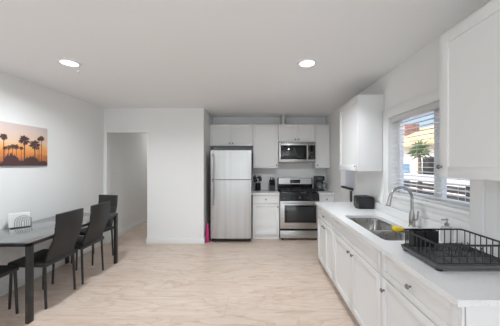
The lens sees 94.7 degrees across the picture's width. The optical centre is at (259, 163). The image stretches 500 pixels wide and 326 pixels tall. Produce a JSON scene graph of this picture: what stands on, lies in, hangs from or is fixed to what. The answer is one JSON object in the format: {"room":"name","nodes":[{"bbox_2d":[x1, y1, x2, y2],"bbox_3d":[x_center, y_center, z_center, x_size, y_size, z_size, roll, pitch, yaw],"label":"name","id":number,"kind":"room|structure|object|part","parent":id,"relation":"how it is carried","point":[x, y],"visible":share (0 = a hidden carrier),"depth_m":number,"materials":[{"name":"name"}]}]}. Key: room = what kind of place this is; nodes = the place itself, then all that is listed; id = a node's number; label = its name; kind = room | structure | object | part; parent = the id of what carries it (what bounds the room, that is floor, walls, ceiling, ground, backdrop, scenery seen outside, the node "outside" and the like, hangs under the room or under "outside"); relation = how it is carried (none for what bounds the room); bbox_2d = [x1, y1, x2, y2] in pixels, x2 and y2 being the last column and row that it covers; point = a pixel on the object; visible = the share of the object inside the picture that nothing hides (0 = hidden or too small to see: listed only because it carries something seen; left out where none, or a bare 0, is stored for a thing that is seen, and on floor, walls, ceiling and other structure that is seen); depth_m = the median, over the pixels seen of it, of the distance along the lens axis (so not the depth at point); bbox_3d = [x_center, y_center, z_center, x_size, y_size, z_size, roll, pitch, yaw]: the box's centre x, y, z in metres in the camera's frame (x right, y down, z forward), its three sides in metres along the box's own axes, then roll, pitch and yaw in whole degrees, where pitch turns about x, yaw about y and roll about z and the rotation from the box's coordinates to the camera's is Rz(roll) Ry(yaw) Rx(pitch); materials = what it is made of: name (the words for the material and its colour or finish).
{"room":"kitchen","nodes":[
{"label":"kitchen","id":0,"kind":"room"},
{"bbox_2d":[0,71,146,287],"bbox_3d":[-2.975,0.220,2.450,0.140,2.520,10.100,0,0,0],"label":"wall","id":1,"kind":"structure","parent":0,"point":[72,178],"depth_m":3.42,"materials":[{"name":"white paint"}]},
{"bbox_2d":[0,121,46,165],"bbox_3d":[-2.893,-0.228,2.670,0.023,0.499,0.900,0,0,0],"label":"print","id":2,"kind":"object","parent":1,"relation":"attached to","point":[20,145],"visible":1,"depth_m":2.79,"materials":[{"name":"orange"}]},
{"bbox_2d":[0,218,146,296],"bbox_3d":[-2.898,1.433,2.390,0.014,0.095,9.980,0,0,0],"label":"baseboard","id":3,"kind":"structure","parent":1,"relation":"attached to","point":[4,290],"depth_m":3.33,"materials":[{"name":"white wood"}]},
{"bbox_2d":[104,108,212,243],"bbox_3d":[-1.978,0.220,4.765,1.855,2.520,0.970,0,0,0],"label":"wall partition","id":4,"kind":"structure","parent":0,"point":[179,149],"depth_m":4.28,"materials":[{"name":"white paint"}]},
{"bbox_2d":[146,236,205,243],"bbox_3d":[-1.575,1.433,4.333,1.078,0.095,0.134,0,0,0],"label":"baseboard","id":5,"kind":"structure","parent":4,"relation":"attached to","point":[148,240],"depth_m":4.27,"materials":[{"name":"white wood"}]},
{"bbox_2d":[0,222,359,325],"bbox_3d":[-0.723,1.530,2.430,4.645,0.100,10.340,0,0,0],"label":"floor","id":6,"kind":"structure","parent":0,"point":[255,282],"depth_m":2.73,"materials":[{"name":"beige wood"}]},
{"bbox_2d":[0,265,18,313],"bbox_3d":[-2.585,0.999,2.038,0.400,0.962,0.504,0,0,0],"label":"dining chair","id":7,"kind":"object","parent":6,"relation":"on","point":[5,270],"visible":1,"depth_m":2.25,"materials":[{"name":"grey leather"}]},
{"bbox_3d":[-2.585,1.028,2.090,0.400,0.053,0.400,0,0,0],"label":"seat","id":8,"kind":"part","parent":7,"relation":"part of","materials":[{"name":"grey leather"}]},
{"bbox_3d":[-2.405,1.265,2.267,0.028,0.431,0.038,0,0,0],"label":"leg","id":9,"kind":"part","parent":7,"relation":"part of","materials":[{"name":"grey metal"}]},
{"bbox_2d":[7,208,83,309],"bbox_3d":[-2.319,0.999,2.530,0.504,0.962,0.400,0,0,0],"label":"dining chair","id":10,"kind":"object","parent":6,"relation":"on","point":[68,224],"visible":0.97,"depth_m":2.46,"materials":[{"name":"grey leather"}]},
{"bbox_3d":[-2.547,1.265,2.350,0.038,0.431,0.028,0,0,0],"label":"leg","id":11,"kind":"part","parent":10,"relation":"part of","materials":[{"name":"grey metal"}]},
{"bbox_3d":[-2.371,1.028,2.530,0.400,0.053,0.400,0,0,0],"label":"seat","id":12,"kind":"part","parent":10,"relation":"part of","materials":[{"name":"grey leather"}]},
{"bbox_3d":[-2.547,1.265,2.709,0.038,0.431,0.028,0,0,0],"label":"leg","id":13,"kind":"part","parent":10,"relation":"part of","materials":[{"name":"grey metal"}]},
{"bbox_3d":[-2.193,1.265,2.350,0.040,0.431,0.028,0,0,0],"label":"leg","id":14,"kind":"part","parent":10,"relation":"part of","materials":[{"name":"grey metal"}]},
{"bbox_3d":[-2.144,0.784,2.530,0.154,0.532,0.352,0,0,0],"label":"backrest","id":15,"kind":"part","parent":10,"relation":"part of","materials":[{"name":"grey leather"}]},
{"bbox_3d":[-2.193,1.265,2.709,0.040,0.431,0.028,0,0,0],"label":"leg","id":16,"kind":"part","parent":10,"relation":"part of","materials":[{"name":"grey metal"}]},
{"bbox_2d":[0,213,117,323],"bbox_3d":[-2.517,1.105,2.792,0.760,0.750,1.335,0,0,0],"label":"dining table","id":17,"kind":"object","parent":6,"relation":"on","point":[41,230],"visible":0.7,"depth_m":2.28,"materials":[{"name":"grey"}]},
{"bbox_2d":[10,216,31,228],"bbox_3d":[-2.764,0.662,2.661,0.173,0.136,0.056,0,0,-38],"label":"napkin holder","id":18,"kind":"object","parent":17,"relation":"on","point":[19,216],"visible":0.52,"depth_m":2.65,"materials":[{"name":"black"}]},
{"bbox_2d":[8,212,30,227],"bbox_3d":[-2.772,0.643,2.655,0.173,0.156,0.040,0,0,-38],"label":"napkin stack","id":19,"kind":"object","parent":18,"relation":"in","point":[11,217],"visible":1,"depth_m":2.63,"materials":[{"name":"white paper"}]},
{"bbox_3d":[-2.155,1.123,2.150,0.035,0.714,0.050,0,0,0],"label":"leg","id":20,"kind":"part","parent":17,"relation":"part of","materials":[{"name":"grey"}]},
{"bbox_3d":[-2.517,0.734,2.792,0.752,0.008,1.327,0,0,0],"label":"glass","id":21,"kind":"part","parent":17,"relation":"part of","materials":[{"name":"grey"}]},
{"bbox_3d":[-2.517,0.752,2.792,0.760,0.028,1.335,0,0,0],"label":"frame","id":22,"kind":"part","parent":17,"relation":"part of","materials":[{"name":"grey"}]},
{"bbox_3d":[-2.880,1.123,3.435,0.035,0.714,0.050,0,0,0],"label":"leg","id":23,"kind":"part","parent":17,"relation":"part of","materials":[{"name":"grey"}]},
{"bbox_3d":[-2.155,1.123,3.435,0.035,0.714,0.050,0,0,0],"label":"leg","id":24,"kind":"part","parent":17,"relation":"part of","materials":[{"name":"grey"}]},
{"bbox_2d":[51,201,110,283],"bbox_3d":[-2.321,0.999,3.020,0.504,0.962,0.400,0,0,0],"label":"dining chair","id":25,"kind":"object","parent":6,"relation":"on","point":[99,213],"visible":0.89,"depth_m":2.97,"materials":[{"name":"grey leather"}]},
{"bbox_3d":[-2.550,1.265,2.841,0.038,0.431,0.028,0,0,0],"label":"leg","id":26,"kind":"part","parent":25,"relation":"part of","materials":[{"name":"grey metal"}]},
{"bbox_3d":[-2.550,1.265,3.200,0.038,0.431,0.028,0,0,0],"label":"leg","id":27,"kind":"part","parent":25,"relation":"part of","materials":[{"name":"grey metal"}]},
{"bbox_3d":[-2.196,1.265,2.841,0.040,0.431,0.028,0,0,0],"label":"leg","id":28,"kind":"part","parent":25,"relation":"part of","materials":[{"name":"grey metal"}]},
{"bbox_3d":[-2.373,1.028,3.020,0.400,0.053,0.400,0,0,0],"label":"seat","id":29,"kind":"part","parent":25,"relation":"part of","materials":[{"name":"grey leather"}]},
{"bbox_3d":[-2.146,0.784,3.020,0.154,0.532,0.352,0,0,0],"label":"backrest","id":30,"kind":"part","parent":25,"relation":"part of","materials":[{"name":"grey leather"}]},
{"bbox_3d":[-2.196,1.265,3.200,0.040,0.431,0.028,0,0,0],"label":"leg","id":31,"kind":"part","parent":25,"relation":"part of","materials":[{"name":"grey metal"}]},
{"bbox_2d":[70,195,117,265],"bbox_3d":[-2.584,0.999,3.621,0.400,0.962,0.504,0,0,10],"label":"dining chair","id":32,"kind":"object","parent":6,"relation":"on","point":[102,198],"visible":0.42,"depth_m":3.73,"materials":[{"name":"grey leather"}]},
{"bbox_3d":[-2.447,1.265,3.365,0.028,0.431,0.038,0,0,10],"label":"leg","id":33,"kind":"part","parent":32,"relation":"part of","materials":[{"name":"grey metal"}]},
{"bbox_3d":[-2.593,1.028,3.570,0.400,0.053,0.400,0,0,10],"label":"seat","id":34,"kind":"part","parent":32,"relation":"part of","materials":[{"name":"grey leather"}]},
{"bbox_3d":[-2.553,0.784,3.794,0.352,0.532,0.154,0,0,10],"label":"backrest","id":35,"kind":"part","parent":32,"relation":"part of","materials":[{"name":"grey leather"}]},
{"bbox_3d":[-2.385,1.265,3.714,0.028,0.431,0.040,0,0,10],"label":"leg","id":36,"kind":"part","parent":32,"relation":"part of","materials":[{"name":"grey"}]},
{"bbox_2d":[206,223,208,242],"bbox_3d":[-0.992,1.301,4.360,0.064,0.358,0.064,0,0,0],"label":"slim bottle","id":37,"kind":"object","parent":6,"relation":"on","point":[207,228],"visible":1,"depth_m":4.34,"materials":[{"name":"pink plastic"}]},
{"bbox_2d":[211,149,251,241],"bbox_3d":[-0.544,0.602,4.656,0.762,1.757,0.828,0,0,0],"label":"refrigerator","id":38,"kind":"object","parent":6,"relation":"on","point":[231,170],"visible":1,"depth_m":4.30,"materials":[{"name":"grey metal"}]},
{"bbox_3d":[-0.544,0.848,4.335,0.762,1.095,0.070,0,0,0],"label":"door","id":39,"kind":"part","parent":38,"relation":"part of","materials":[{"name":"metal"}]},
{"bbox_3d":[-0.544,0.015,4.335,0.762,0.546,0.070,0,0,0],"label":"door","id":40,"kind":"part","parent":38,"relation":"part of","materials":[{"name":"metal"}]},
{"bbox_2d":[253,195,278,238],"bbox_3d":[0.117,1.043,4.787,0.525,0.874,0.639,0,0,0],"label":"base cabinet","id":41,"kind":"object","parent":6,"relation":"on","point":[265,207],"visible":0.94,"depth_m":4.50,"materials":[{"name":"white wood"}]},
{"bbox_2d":[252,190,279,194],"bbox_3d":[0.107,0.585,4.788,0.545,0.038,0.637,0,0,0],"label":"countertop","id":42,"kind":"structure","parent":41,"relation":"on","point":[254,192],"depth_m":4.57,"materials":[{"name":"stone"}]},
{"bbox_2d":[255,183,260,190],"bbox_3d":[-0.045,0.488,4.940,0.116,0.155,0.116,0,0,0],"label":"utensil crock","id":43,"kind":"object","parent":42,"relation":"on","point":[257,185],"visible":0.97,"depth_m":4.89,"materials":[{"name":"black ceramic"}]},
{"bbox_2d":[269,177,274,190],"bbox_3d":[0.262,0.424,4.920,0.124,0.283,0.189,0,0,0],"label":"knife block","id":44,"kind":"object","parent":42,"relation":"on","point":[271,182],"visible":1,"depth_m":4.86,"materials":[{"name":"black"}]},
{"bbox_3d":[0.117,0.693,4.505,0.520,0.160,0.019,0,0,0],"label":"drawer","id":45,"kind":"part","parent":41,"relation":"part of","materials":[{"name":"white wood"}]},
{"bbox_3d":[0.117,1.080,4.505,0.520,0.595,0.019,0,0,0],"label":"door","id":46,"kind":"part","parent":41,"relation":"part of","materials":[{"name":"white wood"}]},
{"bbox_2d":[278,178,318,239],"bbox_3d":[0.766,0.892,4.726,0.759,1.175,0.709,0,0,0],"label":"gas range","id":47,"kind":"object","parent":6,"relation":"on","point":[298,210],"visible":0.97,"depth_m":4.43,"materials":[{"name":"grey metal"}]},
{"bbox_3d":[0.766,0.376,5.019,0.715,0.128,0.014,0,0,0],"label":"steel panel","id":48,"kind":"part","parent":47,"relation":"part of","materials":[{"name":"silver metal"}]},
{"bbox_2d":[278,190,318,193],"bbox_3d":[0.766,0.575,4.772,0.759,0.021,0.615,0,0,0],"label":"cooktop","id":49,"kind":"object","parent":47,"relation":"in","point":[281,192],"depth_m":4.55,"materials":[{"name":"black metal"}]},
{"bbox_3d":[0.766,0.745,4.404,0.659,0.028,0.065,0,0,0],"label":"handle","id":50,"kind":"part","parent":47,"relation":"part of","materials":[{"name":"metal"}]},
{"bbox_3d":[0.766,1.361,4.459,0.753,0.147,0.042,0,0,0],"label":"drawer","id":51,"kind":"part","parent":47,"relation":"part of","materials":[{"name":"silver metal"}]},
{"bbox_3d":[0.766,0.983,4.457,0.753,0.530,0.046,0,0,0],"label":"oven door","id":52,"kind":"part","parent":47,"relation":"part of","materials":[{"name":"silver metal"}]},
{"bbox_3d":[0.766,1.306,4.433,0.639,0.016,0.014,0,0,0],"label":"lip handle","id":53,"kind":"part","parent":47,"relation":"part of","materials":[{"name":"silver metal"}]},
{"bbox_3d":[0.766,0.643,4.456,0.759,0.137,0.048,0,0,0],"label":"control panel","id":54,"kind":"part","parent":47,"relation":"part of","materials":[{"name":"black metal"}]},
{"bbox_2d":[318,206,333,282],"bbox_3d":[1.141,1.039,3.035,0.633,0.882,0.740,0,0,0],"label":"base cabinet","id":55,"kind":"object","parent":6,"relation":"on","point":[325,220],"visible":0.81,"depth_m":2.97,"materials":[{"name":"white wood"}]},
{"bbox_3d":[0.862,1.081,3.220,0.019,0.592,0.365,0,0,0],"label":"door","id":56,"kind":"part","parent":55,"relation":"part of","materials":[{"name":"white wood"}]},
{"bbox_3d":[0.862,0.694,3.035,0.019,0.167,0.735,0,0,0],"label":"drawer","id":57,"kind":"part","parent":55,"relation":"part of","materials":[{"name":"white wood"}]},
{"bbox_3d":[0.862,1.081,2.850,0.019,0.592,0.365,0,0,0],"label":"door","id":58,"kind":"part","parent":55,"relation":"part of","materials":[{"name":"white wood"}]},
{"bbox_2d":[315,201,499,306],"bbox_3d":[1.140,0.535,2.193,0.634,0.121,2.474,0,0,0],"label":"countertop","id":59,"kind":"structure","parent":55,"relation":"on","point":[462,288],"depth_m":1.39,"materials":[{"name":"stone"}]},
{"bbox_2d":[354,195,373,208],"bbox_3d":[1.323,0.486,2.955,0.214,0.158,0.160,0,0,0],"label":"toaster","id":60,"kind":"object","parent":59,"relation":"on","point":[360,201],"visible":1,"depth_m":2.88,"materials":[{"name":"black"}]},
{"bbox_2d":[349,218,406,240],"bbox_3d":[1.105,0.689,2.115,0.378,0.186,0.842,0,0,0],"label":"sink","id":61,"kind":"object","parent":59,"relation":"in","point":[378,227],"visible":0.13,"depth_m":2.32,"materials":[{"name":"silver metal"}]},
{"bbox_3d":[1.105,0.690,2.300,0.378,0.185,0.473,0,0,0],"label":"bowl","id":62,"kind":"part","parent":61,"relation":"part of","materials":[{"name":"silver metal"}]},
{"bbox_3d":[1.105,0.690,1.871,0.378,0.185,0.353,0,0,0],"label":"bowl","id":63,"kind":"part","parent":61,"relation":"part of","materials":[{"name":"silver metal"}]},
{"bbox_2d":[392,226,403,231],"bbox_3d":[1.232,0.574,2.053,0.106,0.042,0.069,0,0,-11],"label":"sponge","id":64,"kind":"object","parent":61,"relation":"on","point":[394,228],"visible":0.81,"depth_m":2.02,"materials":[{"name":"yellow"}]},
{"bbox_2d":[386,186,418,226],"bbox_3d":[1.268,0.382,2.056,0.274,0.367,0.108,0,0,0],"label":"faucet","id":65,"kind":"object","parent":59,"relation":"on","point":[412,219],"visible":1,"depth_m":2.06,"materials":[{"name":"silver metal"}]},
{"bbox_3d":[1.272,0.309,2.069,0.231,0.222,0.028,0,0,-5],"label":"spout","id":66,"kind":"part","parent":65,"relation":"part of","materials":[{"name":"silver metal"}]},
{"bbox_2d":[440,218,453,242],"bbox_3d":[1.345,0.478,1.655,0.076,0.174,0.076,0,0,0],"label":"soap dispenser","id":67,"kind":"object","parent":59,"relation":"on","point":[446,225],"visible":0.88,"depth_m":1.63,"materials":[{"name":"white"}]},
{"bbox_2d":[401,228,499,271],"bbox_3d":[1.135,0.494,1.365,0.412,0.142,0.332,0,0,0],"label":"dish rack","id":68,"kind":"object","parent":59,"relation":"on","point":[423,243],"visible":1,"depth_m":1.33,"materials":[{"name":"grey metal"}]},
{"bbox_2d":[401,244,499,269],"bbox_3d":[1.135,0.542,1.365,0.412,0.022,0.332,0,0,0],"label":"drip tray","id":69,"kind":"object","parent":68,"relation":"on","point":[438,263],"depth_m":1.30,"materials":[{"name":"grey plastic"}]},
{"bbox_2d":[319,195,333,201],"bbox_3d":[1.304,1.043,4.787,0.303,0.874,0.639,0,0,0],"label":"base cabinet","id":70,"kind":"object","parent":6,"relation":"on","point":[322,198],"visible":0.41,"depth_m":4.50,"materials":[{"name":"white wood"}]},
{"bbox_2d":[316,190,334,194],"bbox_3d":[1.304,0.585,4.788,0.305,0.038,0.637,0,0,0],"label":"countertop","id":71,"kind":"structure","parent":70,"relation":"on","point":[326,192],"depth_m":4.52,"materials":[{"name":"stone"}]},
{"bbox_2d":[313,176,325,190],"bbox_3d":[1.279,0.410,4.900,0.233,0.310,0.220,0,0,0],"label":"coffee maker","id":72,"kind":"object","parent":71,"relation":"on","point":[317,180],"visible":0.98,"depth_m":4.81,"materials":[{"name":"black plastic"}]},
{"bbox_2d":[334,218,381,325],"bbox_3d":[1.141,1.039,2.143,0.633,0.882,1.035,0,0,0],"label":"base cabinet","id":73,"kind":"object","parent":6,"relation":"on","point":[357,263],"visible":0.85,"depth_m":2.01,"materials":[{"name":"white wood"}]},
{"bbox_3d":[0.862,1.081,2.401,0.019,0.592,0.512,0,0,0],"label":"door","id":74,"kind":"part","parent":73,"relation":"part of","materials":[{"name":"white wood"}]},
{"bbox_3d":[0.862,1.081,1.884,0.019,0.592,0.512,0,0,0],"label":"door","id":75,"kind":"part","parent":73,"relation":"part of","materials":[{"name":"white wood"}]},
{"bbox_2d":[380,252,499,325],"bbox_3d":[1.141,1.038,1.296,0.633,0.884,0.649,0,0,0],"label":"base cabinet","id":76,"kind":"object","parent":6,"relation":"on","point":[406,300],"visible":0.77,"depth_m":1.26,"materials":[{"name":"white wood"}]},
{"bbox_3d":[0.862,1.081,1.302,0.019,0.592,0.630,0,0,0],"label":"door","id":77,"kind":"part","parent":76,"relation":"part of","materials":[{"name":"white wood"}]},
{"bbox_3d":[0.862,0.694,1.302,0.019,0.167,0.630,0,0,0],"label":"drawer","id":78,"kind":"part","parent":76,"relation":"part of","materials":[{"name":"white wood"}]},
{"bbox_3d":[1.146,1.038,0.978,0.588,0.884,0.014,0,0,0],"label":"panel","id":79,"kind":"part","parent":76,"relation":"part of","materials":[{"name":"white wood"}]},
{"bbox_2d":[0,0,489,116],"bbox_3d":[-0.723,-1.100,2.430,4.645,0.120,10.340,0,0,0],"label":"ceiling","id":80,"kind":"structure","parent":0,"point":[224,58],"depth_m":2.07,"materials":[{"name":"white paint"}]},
{"bbox_2d":[57,58,80,66],"bbox_3d":[-1.955,-1.035,2.360,0.196,0.010,0.196,0,0,0],"label":"recessed light","id":81,"kind":"object","parent":80,"relation":"in","point":[67,62],"visible":1,"depth_m":2.35,"materials":[{"name":"white"}]},
{"bbox_2d":[297,59,316,67],"bbox_3d":[0.485,-1.035,2.370,0.196,0.010,0.196,0,0,0],"label":"recessed light","id":82,"kind":"object","parent":80,"relation":"in","point":[305,63],"visible":1,"depth_m":2.36,"materials":[{"name":"white plastic"}]},
{"bbox_2d":[213,117,325,230],"bbox_3d":[0.205,0.220,5.180,2.510,2.520,0.140,0,0,0],"label":"wall","id":83,"kind":"structure","parent":0,"point":[285,169],"depth_m":5.11,"materials":[{"name":"white paint"}]},
{"bbox_2d":[210,124,252,146],"bbox_3d":[-0.597,-0.600,4.928,0.895,0.450,0.359,0,0,0],"label":"upper cabinet","id":84,"kind":"object","parent":83,"relation":"attached to","point":[221,135],"visible":0.98,"depth_m":4.79,"materials":[{"name":"white wood"}]},
{"bbox_3d":[-0.821,-0.600,4.785,0.443,0.445,0.019,0,0,0],"label":"door","id":85,"kind":"part","parent":84,"relation":"part of","materials":[{"name":"white wood"}]},
{"bbox_3d":[-0.372,-0.600,4.785,0.444,0.445,0.019,0,0,0],"label":"door","id":86,"kind":"part","parent":84,"relation":"part of","materials":[{"name":"white wood"}]},
{"bbox_2d":[253,124,277,167],"bbox_3d":[0.119,-0.370,4.928,0.528,0.909,0.359,0,0,0],"label":"upper cabinet","id":87,"kind":"object","parent":83,"relation":"attached to","point":[265,136],"visible":1,"depth_m":4.79,"materials":[{"name":"white wood"}]},
{"bbox_2d":[278,124,314,141],"bbox_3d":[0.766,-0.640,4.928,0.759,0.369,0.359,0,0,0],"label":"upper cabinet","id":88,"kind":"object","parent":83,"relation":"attached to","point":[286,132],"visible":0.94,"depth_m":4.78,"materials":[{"name":"white wood"}]},
{"bbox_2d":[280,115,285,123],"bbox_3d":[0.500,-0.933,4.940,0.134,0.214,0.134,0,0,0],"label":"vent duct","id":89,"kind":"object","parent":88,"relation":"attached to","point":[282,117],"visible":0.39,"depth_m":4.88,"materials":[{"name":"grey metal"}]},
{"bbox_3d":[0.576,-0.640,4.785,0.375,0.364,0.019,0,0,0],"label":"door","id":90,"kind":"part","parent":88,"relation":"part of","materials":[{"name":"white wood"}]},
{"bbox_2d":[278,142,315,161],"bbox_3d":[0.766,-0.248,4.888,0.755,0.412,0.439,0,0,0],"label":"microwave","id":91,"kind":"object","parent":88,"relation":"attached to","point":[287,151],"visible":0.99,"depth_m":4.71,"materials":[{"name":"grey metal"}]},
{"bbox_3d":[0.957,-0.640,4.785,0.375,0.364,0.019,0,0,0],"label":"door","id":92,"kind":"part","parent":88,"relation":"part of","materials":[{"name":"white wood"}]},
{"bbox_2d":[312,124,329,167],"bbox_3d":[1.300,-0.370,4.928,0.301,0.909,0.359,0,0,0],"label":"upper cabinet","id":93,"kind":"object","parent":83,"relation":"attached to","point":[322,131],"visible":0.96,"depth_m":4.79,"materials":[{"name":"white wood"}]},
{"bbox_2d":[326,0,499,240],"bbox_3d":[1.530,0.220,1.325,0.140,2.520,7.850,0,0,0],"label":"wall","id":94,"kind":"structure","parent":0,"point":[418,75],"depth_m":2.53,"materials":[{"name":"white paint"}]},
{"bbox_2d":[341,170,353,190],"bbox_3d":[1.495,0.003,3.840,0.090,0.845,0.560,0,0,0],"label":"window","id":95,"kind":"structure","parent":94,"relation":"in","point":[348,175],"depth_m":3.90,"materials":[{"name":"glass"}]},
{"bbox_3d":[1.520,0.000,3.840,0.005,0.800,0.520,0,0,0],"label":"glass","id":96,"kind":"part","parent":95,"relation":"part of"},
{"bbox_2d":[339,170,355,194],"bbox_3d":[1.454,0.180,3.840,0.012,1.360,0.720,0,0,0],"label":"trim","id":97,"kind":"structure","parent":94,"relation":"attached to","point":[339,170],"depth_m":3.52,"materials":[{"name":"white wood"}]},
{"bbox_2d":[339,95,383,170],"bbox_3d":[1.292,-0.365,3.031,0.330,0.900,0.658,0,0,0],"label":"upper cabinet","id":98,"kind":"object","parent":94,"relation":"attached to","point":[361,118],"visible":1,"depth_m":2.70,"materials":[{"name":"white wood"}]},
{"bbox_3d":[1.165,-0.365,3.031,0.019,0.895,0.653,0,0,0],"label":"door","id":99,"kind":"part","parent":98,"relation":"part of","materials":[{"name":"white wood"}]},
{"bbox_2d":[388,193,469,230],"bbox_3d":[1.493,0.401,2.085,0.114,0.142,1.008,0,0,0],"label":"trim","id":100,"kind":"structure","parent":94,"relation":"attached to","point":[458,217],"depth_m":1.89,"materials":[{"name":"white"}]},
{"bbox_2d":[383,88,484,235],"bbox_3d":[1.450,-0.071,2.092,0.020,1.087,1.205,0,0,0],"label":"trim","id":101,"kind":"structure","parent":94,"relation":"attached to","point":[477,187],"depth_m":2.01,"materials":[{"name":"white wood"}]},
{"bbox_2d":[398,109,469,205],"bbox_3d":[1.570,-0.095,2.085,0.050,0.850,1.010,0,0,0],"label":"window","id":102,"kind":"structure","parent":94,"relation":"in","point":[400,152],"depth_m":2.05,"materials":[{"name":"white plastic"}]},
{"bbox_2d":[391,101,469,209],"bbox_3d":[1.498,-0.097,2.085,0.060,0.845,0.998,0,0,0],"label":"window blind","id":103,"kind":"object","parent":102,"relation":"attached to","point":[434,106],"visible":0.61,"depth_m":2.07,"materials":[{"name":"white plastic"}]},
{"bbox_3d":[1.499,0.317,2.085,0.050,0.018,0.994,0,0,0],"label":"rail","id":104,"kind":"part","parent":103,"relation":"part of","materials":[{"name":"white plastic"}]},
{"bbox_2d":[373,201,498,256],"bbox_3d":[1.447,0.520,2.193,0.020,0.090,2.474,0,0,0],"label":"backsplash","id":105,"kind":"structure","parent":94,"relation":"attached to","point":[422,222],"depth_m":1.89,"materials":[{"name":"tile"}]},
{"bbox_2d":[436,0,499,180],"bbox_3d":[1.292,-0.365,1.180,0.330,0.900,0.608,0,0,0],"label":"upper cabinet","id":106,"kind":"object","parent":94,"relation":"attached to","point":[469,53],"visible":1,"depth_m":1.26,"materials":[{"name":"white wood"}]},
{"label":"outside","id":107,"kind":"structure","parent":0,"visible":0},
{"bbox_3d":[20.810,1.680,20.000,38.380,0.100,60.000,0,0,0],"label":"ground","id":108,"kind":"structure","parent":107,"visible":0},
{"bbox_2d":[406,138,431,188],"bbox_3d":[5.177,0.370,7.520,0.703,2.527,0.795,0,0,0],"label":"tree","id":109,"kind":"object","parent":108,"relation":"on","point":[415,153],"visible":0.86,"depth_m":7.45,"materials":[{"name":"green plant"}]},
{"bbox_2d":[404,124,464,195],"bbox_3d":[9.500,-0.320,11.800,5.800,3.900,9.000,0,0,0],"label":"house","id":110,"kind":"structure","parent":108,"relation":"on","point":[408,166],"depth_m":10.49,"materials":[{"name":"white paint"}]},
{"bbox_3d":[6.980,0.780,11.000,0.040,1.600,0.500,0,0,0],"label":"door","id":111,"kind":"part","parent":110,"relation":"part of","materials":[{"name":"blue"}]},
{"bbox_3d":[6.949,0.180,9.500,0.007,0.960,0.660,0,0,0],"label":"pane","id":112,"kind":"part","parent":110,"relation":"part of","materials":[{"name":"grey glass"}]},
{"bbox_2d":[404,173,469,201],"bbox_3d":[3.035,0.912,6.750,0.130,1.435,10.500,0,0,0],"label":"fence","id":113,"kind":"object","parent":108,"relation":"on","point":[452,181],"visible":0.02,"depth_m":4.00,"materials":[{"name":"white wood"}]},
{"bbox_3d":[3.020,0.260,6.750,0.100,0.130,10.500,0,0,0],"label":"cap rail","id":114,"kind":"part","parent":113,"relation":"part of","materials":[{"name":"white wood"}]}
]}

